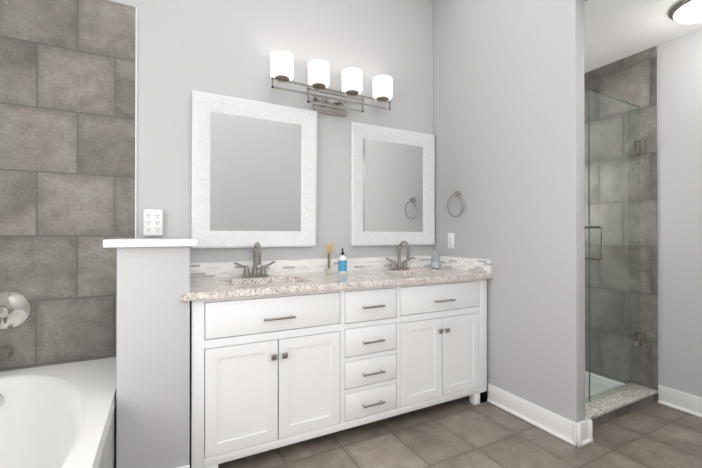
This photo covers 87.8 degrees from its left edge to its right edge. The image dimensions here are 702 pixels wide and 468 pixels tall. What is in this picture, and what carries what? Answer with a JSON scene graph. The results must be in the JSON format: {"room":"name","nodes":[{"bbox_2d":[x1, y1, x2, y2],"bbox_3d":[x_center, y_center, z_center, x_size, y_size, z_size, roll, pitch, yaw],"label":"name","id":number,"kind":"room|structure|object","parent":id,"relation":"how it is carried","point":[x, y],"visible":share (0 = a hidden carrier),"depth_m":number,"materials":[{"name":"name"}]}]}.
{"room":"bathroom","nodes":[
{"label":"bathroom","id":0,"kind":"room"},
{"bbox_2d":[109,0,433,262],"bbox_3d":[-0.308,-0.498,2.584,4.409,3.300,0.100,0,0,-27],"label":"wall","id":1,"kind":"structure","parent":0,"point":[185,48],"depth_m":2.43,"materials":[{"name":"grey paint"}]},
{"bbox_2d":[0,0,136,371],"bbox_3d":[-1.679,-0.064,1.807,1.061,2.425,0.013,0,0,-27],"label":"wall tile","id":2,"kind":"structure","parent":1,"relation":"attached to","point":[68,125],"depth_m":1.90,"materials":[{"name":"grey tile"}]},
{"bbox_2d":[0,291,30,363],"bbox_3d":[-1.653,0.446,1.716,0.184,0.329,0.168,0,0,-27],"label":"tub faucet","id":3,"kind":"object","parent":2,"relation":"attached to","point":[15,308],"visible":1,"depth_m":1.79,"materials":[{"name":"silver metal"}]},
{"bbox_2d":[143,209,162,235],"bbox_3d":[-1.127,-0.065,2.077,0.100,0.152,0.039,0,0,-27],"label":"electrical outlet","id":4,"kind":"object","parent":1,"relation":"attached to","point":[152,222],"visible":0.98,"depth_m":2.06,"materials":[{"name":"white plastic"}]},
{"bbox_2d":[191,90,316,247],"bbox_3d":[-0.594,-0.380,2.344,0.790,0.930,0.058,0,0,-27],"label":"mirror","id":5,"kind":"object","parent":1,"relation":"attached to","point":[253,171],"visible":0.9,"depth_m":2.33,"materials":[{"name":"clear glass"}]},
{"bbox_2d":[271,51,391,116],"bbox_3d":[-0.114,-0.994,2.525,0.902,0.284,0.185,0,0,-27],"label":"sconce","id":6,"kind":"object","parent":1,"relation":"attached to","point":[318,71],"visible":1,"depth_m":2.49,"materials":[{"name":"white glass"}]},
{"bbox_2d":[350,122,434,245],"bbox_3d":[0.342,-0.364,2.841,0.771,0.904,0.038,0,0,-27],"label":"mirror","id":7,"kind":"object","parent":1,"relation":"attached to","point":[392,186],"visible":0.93,"depth_m":2.83,"materials":[{"name":"clear glass"}]},
{"bbox_2d":[190,396,701,467],"bbox_3d":[0.319,1.177,1.369,4.409,0.060,2.820,0,0,-27],"label":"floor","id":8,"kind":"structure","parent":0,"point":[463,432],"depth_m":1.99,"materials":[{"name":"tile"}]},
{"bbox_2d":[0,357,115,467],"bbox_3d":[-1.284,0.906,1.004,1.013,0.478,1.765,0,0,-27],"label":"tub","id":9,"kind":"object","parent":8,"relation":"on","point":[59,416],"visible":0.9,"depth_m":1.62,"materials":[{"name":"white ceramic"}]},
{"bbox_2d":[103,238,196,467],"bbox_3d":[-0.983,0.587,1.817,0.349,1.124,0.632,0,0,-27],"label":"wall","id":10,"kind":"structure","parent":8,"relation":"on","point":[153,373],"depth_m":1.56,"materials":[{"name":"grey paint"}]},
{"bbox_2d":[180,269,492,467],"bbox_3d":[-0.018,0.726,2.322,1.867,0.850,0.615,0,0,-27],"label":"bathroom vanity","id":11,"kind":"object","parent":8,"relation":"on","point":[285,352],"depth_m":1.95,"materials":[{"name":"white painted wood"},{"name":"granite"},{"name":"brushed nickel"}]},
{"bbox_2d":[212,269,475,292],"bbox_3d":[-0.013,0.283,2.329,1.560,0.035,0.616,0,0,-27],"label":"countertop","id":12,"kind":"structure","parent":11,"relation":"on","point":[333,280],"depth_m":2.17,"materials":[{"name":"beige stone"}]},
{"bbox_2d":[232,242,275,276],"bbox_3d":[-0.576,0.157,2.231,0.257,0.216,0.159,0,0,-27],"label":"faucet","id":13,"kind":"object","parent":12,"relation":"on","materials":[{"name":"silver metal"}]},
{"bbox_2d":[216,277,295,288],"bbox_3d":[-0.490,0.369,2.064,0.486,0.162,0.326,0,0,-27],"label":"sink","id":14,"kind":"object","parent":12,"relation":"in","point":[222,283],"depth_m":2.16,"materials":[{"name":"white ceramic"}]},
{"bbox_2d":[325,241,334,273],"bbox_3d":[-0.146,0.157,2.441,0.067,0.218,0.063,0,0,-27],"label":"reed diffuser","id":15,"kind":"object","parent":12,"relation":"on","point":[330,248],"visible":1,"depth_m":2.42,"materials":[{"name":"clear glass"}]},
{"bbox_2d":[338,248,346,272],"bbox_3d":[-0.057,0.179,2.486,0.059,0.172,0.060,0,0,-27],"label":"soap bottle","id":16,"kind":"object","parent":12,"relation":"on","point":[342,263],"visible":1,"depth_m":2.46,"materials":[{"name":"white plastic"}]},
{"bbox_2d":[384,241,415,268],"bbox_3d":[0.391,0.159,2.733,0.257,0.216,0.159,0,0,-27],"label":"faucet","id":17,"kind":"object","parent":12,"relation":"on","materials":[{"name":"silver metal"}]},
{"bbox_2d":[404,269,431,276],"bbox_3d":[0.478,0.371,2.566,0.486,0.162,0.326,0,0,-27],"label":"sink","id":18,"kind":"object","parent":12,"relation":"in","point":[429,270],"depth_m":2.76,"materials":[{"name":"white ceramic"}]},
{"bbox_2d":[431,250,439,268],"bbox_3d":[0.660,0.196,2.847,0.072,0.144,0.072,0,0,-27],"label":"glass jar","id":19,"kind":"object","parent":12,"relation":"on","point":[436,265],"visible":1,"depth_m":2.82,"materials":[{"name":"clear glass"}]},
{"bbox_2d":[585,371,624,397],"bbox_3d":[1.400,1.122,2.851,0.896,0.062,0.958,0,0,-27],"label":"shower pan","id":20,"kind":"object","parent":8,"relation":"on","point":[598,381],"depth_m":2.68,"materials":[{"name":"white ceramic"}]},
{"bbox_2d":[585,382,657,427],"bbox_3d":[1.653,1.109,2.349,0.907,0.085,0.160,0,0,-27],"label":"shower curb","id":21,"kind":"object","parent":8,"relation":"on","point":[603,409],"visible":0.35,"depth_m":2.35,"materials":[{"name":"stone"}]},
{"bbox_2d":[584,91,645,403],"bbox_3d":[1.648,0.077,2.368,0.906,1.954,0.132,0,0,-27],"label":"shower glass door","id":22,"kind":"structure","parent":21,"relation":"on","point":[640,337],"depth_m":2.39,"materials":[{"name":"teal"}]},
{"bbox_2d":[433,0,588,422],"bbox_3d":[1.328,-0.501,1.901,0.086,3.300,2.620,0,0,-27],"label":"wall","id":23,"kind":"structure","parent":0,"point":[508,99],"depth_m":2.30,"materials":[{"name":"grey paint"}]},
{"bbox_2d":[448,233,454,247],"bbox_3d":[0.781,0.051,2.847,0.008,0.120,0.072,0,0,-27],"label":"outlet","id":24,"kind":"object","parent":23,"relation":"attached to","point":[451,240],"visible":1,"depth_m":2.84,"materials":[{"name":"white plastic"}]},
{"bbox_2d":[447,190,462,216],"bbox_3d":[0.797,-0.232,2.772,0.049,0.205,0.168,0,0,-27],"label":"towel ring","id":25,"kind":"object","parent":23,"relation":"attached to","point":[457,193],"visible":1,"depth_m":2.76,"materials":[{"name":"silver metal"}]},
{"bbox_2d":[487,384,593,447],"bbox_3d":[1.138,1.091,2.260,0.146,0.120,0.625,0,0,-27],"label":"baseboard","id":26,"kind":"structure","parent":23,"relation":"attached to","point":[578,434],"depth_m":2.14,"materials":[{"name":"white paint"}]},
{"bbox_2d":[584,0,701,72],"bbox_3d":[1.777,-1.333,2.137,0.924,0.080,2.620,0,0,-27],"label":"ceiling","id":27,"kind":"structure","parent":0,"point":[615,30],"depth_m":2.29,"materials":[{"name":"white paint"}]},
{"bbox_2d":[668,0,701,23],"bbox_3d":[1.987,-1.247,2.032,0.330,0.092,0.330,0,0,-27],"label":"ceiling light","id":28,"kind":"object","parent":27,"relation":"attached to","point":[686,11],"visible":1,"depth_m":2.04,"materials":[{"name":"white glass"}]},
{"bbox_2d":[657,29,701,397],"bbox_3d":[2.231,-0.499,2.369,0.100,3.300,2.620,0,0,-27],"label":"wall","id":29,"kind":"structure","parent":0,"point":[679,156],"depth_m":2.39,"materials":[{"name":"grey paint"}]},
{"bbox_2d":[584,46,657,401],"bbox_3d":[1.838,-0.067,3.003,0.012,2.443,1.130,0,0,-27],"label":"shower wall tile","id":30,"kind":"structure","parent":29,"relation":"attached to","point":[631,79],"depth_m":2.67,"materials":[{"name":"grey tile"}]},
{"bbox_2d":[657,385,701,417],"bbox_3d":[2.435,1.089,1.828,0.030,0.120,1.485,0,0,-27],"label":"baseboard","id":31,"kind":"structure","parent":29,"relation":"attached to","point":[681,401],"depth_m":2.38,"materials":[{"name":"white paint"}]}
]}

